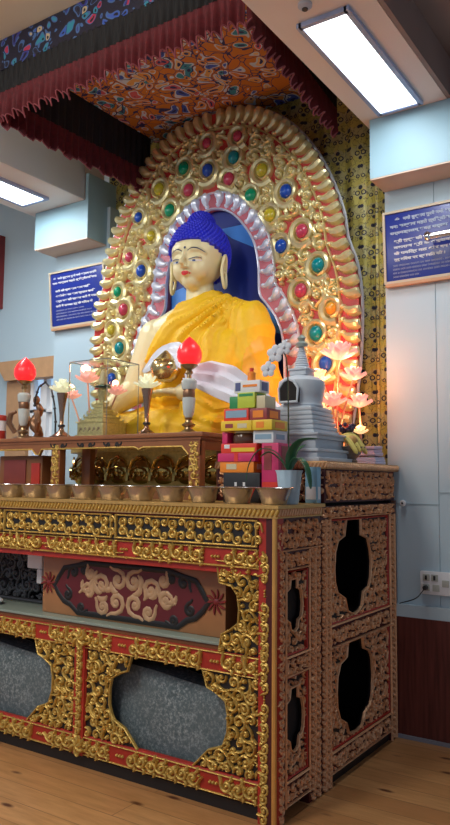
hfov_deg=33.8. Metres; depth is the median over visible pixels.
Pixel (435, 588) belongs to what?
socket
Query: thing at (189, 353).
lamp
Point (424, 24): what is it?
trim
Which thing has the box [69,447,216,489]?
lotus throne
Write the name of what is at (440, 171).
trim
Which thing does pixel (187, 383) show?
lamp collar
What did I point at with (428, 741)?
trim
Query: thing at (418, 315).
wall
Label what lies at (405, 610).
trim
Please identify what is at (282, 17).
ceiling
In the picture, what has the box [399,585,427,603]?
plug
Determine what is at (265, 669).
altar table
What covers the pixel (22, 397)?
vase
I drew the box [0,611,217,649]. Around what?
shelf
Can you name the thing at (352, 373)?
flower
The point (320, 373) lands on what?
flower
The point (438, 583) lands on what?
power outlet
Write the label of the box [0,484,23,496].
bowl
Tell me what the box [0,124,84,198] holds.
trim
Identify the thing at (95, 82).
canopy
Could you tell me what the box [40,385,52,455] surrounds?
blind
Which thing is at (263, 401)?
carton
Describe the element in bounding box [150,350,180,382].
bowl
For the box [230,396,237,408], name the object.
carton
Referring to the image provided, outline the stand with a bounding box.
[33,381,56,436]
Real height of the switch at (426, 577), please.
0.036 m
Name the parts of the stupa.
niche frame, crown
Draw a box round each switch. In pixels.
[423,574,429,580]
[431,574,437,581]
[442,580,448,587]
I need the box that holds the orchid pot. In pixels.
[246,340,317,503]
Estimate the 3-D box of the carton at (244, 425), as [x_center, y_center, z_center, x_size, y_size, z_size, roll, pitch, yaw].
[0.094,0.069,3.580,0.174,0.048,0.152,-3,-6,34]
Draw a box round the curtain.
[109,97,387,464]
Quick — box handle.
[400,500,405,505]
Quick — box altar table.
[0,495,324,824]
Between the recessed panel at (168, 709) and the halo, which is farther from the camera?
the halo
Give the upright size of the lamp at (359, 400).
0.397 m
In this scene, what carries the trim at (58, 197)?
attached to the wall at (70, 345)
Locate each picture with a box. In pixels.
[264,446,271,469]
[281,446,287,469]
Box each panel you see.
[0,633,50,717]
[41,556,237,637]
[111,657,225,761]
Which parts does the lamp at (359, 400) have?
stem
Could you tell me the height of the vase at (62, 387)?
0.347 m
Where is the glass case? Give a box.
[67,358,138,435]
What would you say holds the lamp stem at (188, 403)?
on the lamp at (189, 353)
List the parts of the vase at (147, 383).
stem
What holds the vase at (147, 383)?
on the shelf at (195, 444)
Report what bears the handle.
attached to the wall at (418, 315)
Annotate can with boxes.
[0,415,6,438]
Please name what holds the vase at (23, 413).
on the lamp at (24, 371)
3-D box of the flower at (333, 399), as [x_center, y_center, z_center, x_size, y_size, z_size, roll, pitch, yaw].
[0.600,-0.075,4.107,0.163,0.084,0.166,-3,-6,34]
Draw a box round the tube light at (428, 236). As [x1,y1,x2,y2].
[424,229,449,241]
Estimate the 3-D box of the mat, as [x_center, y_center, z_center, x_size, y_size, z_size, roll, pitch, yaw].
[-1.131,1.100,4.209,2.880,0.014,0.333,-3,-6,34]
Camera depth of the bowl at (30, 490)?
3.98 m
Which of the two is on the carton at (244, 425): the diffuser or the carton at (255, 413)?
the carton at (255, 413)
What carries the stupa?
on the shelf at (340, 481)
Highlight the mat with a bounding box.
[0,598,219,644]
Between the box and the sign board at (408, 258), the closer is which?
the sign board at (408, 258)
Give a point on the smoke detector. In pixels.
(303, 5)
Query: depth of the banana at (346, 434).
3.83 m
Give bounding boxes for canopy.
[0,0,337,193]
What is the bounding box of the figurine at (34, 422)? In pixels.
[6,396,43,437]
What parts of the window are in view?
frame, pane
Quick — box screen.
[0,552,42,603]
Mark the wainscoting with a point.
(423, 645)
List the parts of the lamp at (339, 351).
stem, stem, stem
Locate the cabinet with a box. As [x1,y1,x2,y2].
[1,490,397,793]
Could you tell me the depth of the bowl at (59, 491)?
3.88 m
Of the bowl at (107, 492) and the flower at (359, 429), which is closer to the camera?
the bowl at (107, 492)
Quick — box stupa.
[276,334,351,461]
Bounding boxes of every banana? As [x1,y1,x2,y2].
[341,433,360,451]
[344,435,357,453]
[346,432,363,450]
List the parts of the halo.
blue panel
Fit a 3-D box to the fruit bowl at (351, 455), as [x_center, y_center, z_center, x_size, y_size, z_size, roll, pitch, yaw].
[0.658,0.224,3.894,0.164,0.084,0.164,-3,-6,34]
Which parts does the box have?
panel, panel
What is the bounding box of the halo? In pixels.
[89,104,363,445]
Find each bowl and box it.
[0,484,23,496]
[19,484,46,497]
[43,484,73,498]
[69,485,98,498]
[95,485,126,499]
[123,485,155,500]
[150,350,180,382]
[153,486,186,501]
[185,486,219,502]
[218,487,254,503]
[254,487,293,504]
[342,446,365,462]
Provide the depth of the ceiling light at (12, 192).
5.45 m
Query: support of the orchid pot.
on the altar table
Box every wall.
[0,204,56,456]
[51,207,118,483]
[385,178,449,607]
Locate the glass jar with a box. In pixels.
[233,431,252,443]
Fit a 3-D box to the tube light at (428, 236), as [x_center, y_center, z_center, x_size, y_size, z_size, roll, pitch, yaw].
[1.233,-0.986,4.141,0.202,0.060,0.148,-3,-6,34]
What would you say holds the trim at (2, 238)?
attached to the wall at (25, 331)
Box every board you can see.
[49,262,105,331]
[382,199,449,288]
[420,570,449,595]
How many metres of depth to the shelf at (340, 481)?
3.77 m
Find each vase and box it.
[17,393,30,401]
[18,408,29,425]
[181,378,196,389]
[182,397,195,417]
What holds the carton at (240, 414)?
on the carton at (244, 425)
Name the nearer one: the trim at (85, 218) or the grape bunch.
the grape bunch
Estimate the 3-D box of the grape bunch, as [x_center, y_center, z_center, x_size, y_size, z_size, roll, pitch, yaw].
[0.647,0.083,3.914,0.090,0.061,0.073,-3,-6,34]
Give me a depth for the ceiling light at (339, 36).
3.67 m
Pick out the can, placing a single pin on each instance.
(3, 418)
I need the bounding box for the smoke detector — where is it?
[298,0,311,11]
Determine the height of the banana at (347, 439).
0.102 m
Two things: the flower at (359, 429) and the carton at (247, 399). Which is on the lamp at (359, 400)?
the flower at (359, 429)
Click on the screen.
(22, 587)
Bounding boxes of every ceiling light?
[0,176,48,206]
[296,5,422,116]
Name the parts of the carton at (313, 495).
white panel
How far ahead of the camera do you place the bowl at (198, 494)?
3.36 m
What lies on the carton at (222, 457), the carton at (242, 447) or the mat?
the carton at (242, 447)
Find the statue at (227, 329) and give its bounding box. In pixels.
[130,210,281,432]
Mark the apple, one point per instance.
(354, 439)
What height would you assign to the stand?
0.360 m
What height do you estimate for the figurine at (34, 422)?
0.288 m
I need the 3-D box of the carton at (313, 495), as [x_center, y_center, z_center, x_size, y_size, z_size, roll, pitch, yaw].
[0.414,0.341,3.489,0.064,0.168,0.042,-3,-6,34]
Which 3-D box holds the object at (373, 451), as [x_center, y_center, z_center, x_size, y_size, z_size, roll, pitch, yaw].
[0.791,0.215,4.131,0.150,0.058,0.130,-3,-6,34]
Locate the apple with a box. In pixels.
[349,435,357,443]
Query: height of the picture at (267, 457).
0.111 m
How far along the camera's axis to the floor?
3.28 m
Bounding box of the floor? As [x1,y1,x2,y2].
[0,737,449,824]
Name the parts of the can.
lid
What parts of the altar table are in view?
moulding, frieze panel, corner moulding, frame, panel, panel, red moulding, red moulding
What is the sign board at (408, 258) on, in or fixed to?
attached to the wall at (418, 315)
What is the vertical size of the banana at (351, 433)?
0.102 m
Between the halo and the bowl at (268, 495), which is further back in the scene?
the halo
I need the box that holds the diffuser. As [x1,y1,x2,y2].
[0,181,42,204]
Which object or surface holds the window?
in the wall at (25, 331)
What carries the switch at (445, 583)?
attached to the power outlet at (438, 583)
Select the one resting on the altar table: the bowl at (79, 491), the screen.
the bowl at (79, 491)
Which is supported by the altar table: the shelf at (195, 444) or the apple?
the shelf at (195, 444)
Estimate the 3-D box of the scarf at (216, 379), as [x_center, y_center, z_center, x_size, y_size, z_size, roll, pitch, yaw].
[0.060,-0.097,4.024,0.649,0.403,0.104,-2,-6,25]
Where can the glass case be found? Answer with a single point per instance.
(103, 398)
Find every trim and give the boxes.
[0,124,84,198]
[0,162,103,216]
[0,235,4,309]
[35,173,115,249]
[35,237,105,257]
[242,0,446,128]
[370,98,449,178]
[370,161,449,191]
[377,0,449,98]
[396,492,449,504]
[396,603,449,621]
[398,733,449,747]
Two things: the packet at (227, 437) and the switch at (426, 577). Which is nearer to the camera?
the packet at (227, 437)
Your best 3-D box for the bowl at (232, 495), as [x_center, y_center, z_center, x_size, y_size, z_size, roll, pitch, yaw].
[0.057,0.369,3.310,0.178,0.073,0.178,-3,-6,34]
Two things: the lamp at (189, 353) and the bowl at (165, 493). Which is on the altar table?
the bowl at (165, 493)
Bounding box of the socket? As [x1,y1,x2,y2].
[432,585,439,591]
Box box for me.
[0,456,50,483]
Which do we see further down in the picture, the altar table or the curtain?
the altar table
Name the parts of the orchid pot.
flower stem, pot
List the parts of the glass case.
pane, pane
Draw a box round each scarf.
[142,342,181,373]
[183,361,279,406]
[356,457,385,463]
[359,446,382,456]
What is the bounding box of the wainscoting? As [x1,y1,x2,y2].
[397,616,449,743]
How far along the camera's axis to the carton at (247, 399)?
3.51 m
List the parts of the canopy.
hem trim, hem trim, hem trim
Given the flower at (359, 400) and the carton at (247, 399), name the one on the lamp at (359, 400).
the flower at (359, 400)
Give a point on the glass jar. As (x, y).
(239, 437)
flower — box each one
[314,368,330,380]
[320,341,357,359]
[323,391,347,405]
[340,366,366,379]
[345,393,372,406]
[354,425,368,433]
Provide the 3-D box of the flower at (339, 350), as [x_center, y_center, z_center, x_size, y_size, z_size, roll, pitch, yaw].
[0.637,-0.342,4.109,0.211,0.106,0.215,-3,-6,34]
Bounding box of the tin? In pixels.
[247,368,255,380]
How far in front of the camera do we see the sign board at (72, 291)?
5.78 m
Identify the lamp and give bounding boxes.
[14,357,35,437]
[177,337,201,431]
[314,341,366,434]
[345,393,372,456]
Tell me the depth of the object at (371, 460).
4.07 m
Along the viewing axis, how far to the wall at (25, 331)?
6.57 m
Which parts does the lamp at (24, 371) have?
flame bulb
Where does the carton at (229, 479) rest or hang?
on the altar table
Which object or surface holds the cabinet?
on the floor
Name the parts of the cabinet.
frame, panel, panel, red moulding, red moulding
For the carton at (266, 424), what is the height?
0.048 m
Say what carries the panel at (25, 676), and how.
on the altar table
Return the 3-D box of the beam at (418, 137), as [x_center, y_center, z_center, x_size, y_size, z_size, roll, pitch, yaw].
[1.502,-1.547,3.980,1.455,0.353,0.210,-3,-6,34]
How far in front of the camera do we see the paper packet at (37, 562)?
4.15 m
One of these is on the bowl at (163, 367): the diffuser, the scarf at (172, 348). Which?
the scarf at (172, 348)
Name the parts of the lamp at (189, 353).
flame bulb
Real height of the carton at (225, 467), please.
0.052 m
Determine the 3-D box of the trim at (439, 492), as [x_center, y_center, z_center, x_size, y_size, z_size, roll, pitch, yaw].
[2.832,0.391,3.019,4.550,0.070,0.004,-3,-6,34]
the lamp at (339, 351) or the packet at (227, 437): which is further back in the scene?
the lamp at (339, 351)
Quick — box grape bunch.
[339,422,355,433]
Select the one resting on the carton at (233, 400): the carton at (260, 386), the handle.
the carton at (260, 386)
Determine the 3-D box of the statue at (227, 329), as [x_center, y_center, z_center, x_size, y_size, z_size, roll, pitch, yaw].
[-0.219,-0.519,4.671,1.476,1.593,0.709,-2,-6,21]
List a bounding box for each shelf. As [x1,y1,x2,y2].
[0,431,221,500]
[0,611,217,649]
[214,461,398,502]
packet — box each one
[27,555,43,583]
[222,432,233,443]
[253,430,286,443]
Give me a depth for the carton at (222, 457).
3.50 m
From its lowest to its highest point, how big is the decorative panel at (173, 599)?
0.294 m
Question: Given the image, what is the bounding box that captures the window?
[0,356,53,455]
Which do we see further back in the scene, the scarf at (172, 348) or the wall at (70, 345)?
the wall at (70, 345)
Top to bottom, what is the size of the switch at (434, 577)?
0.036 m
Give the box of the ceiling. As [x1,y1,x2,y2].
[0,0,153,182]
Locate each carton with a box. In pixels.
[218,453,261,461]
[220,462,261,472]
[221,420,255,432]
[221,443,261,452]
[223,473,261,502]
[224,408,250,420]
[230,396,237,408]
[234,380,268,393]
[238,392,265,408]
[250,408,279,419]
[252,419,286,430]
[257,395,275,408]
[262,443,290,486]
[305,467,320,502]
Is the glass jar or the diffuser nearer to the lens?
the glass jar
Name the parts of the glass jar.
lid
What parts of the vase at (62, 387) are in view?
stem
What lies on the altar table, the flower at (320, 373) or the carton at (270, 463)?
the carton at (270, 463)
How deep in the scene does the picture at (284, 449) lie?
3.44 m
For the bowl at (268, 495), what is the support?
on the altar table
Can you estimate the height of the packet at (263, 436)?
0.058 m
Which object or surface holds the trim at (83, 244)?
attached to the wall at (70, 345)

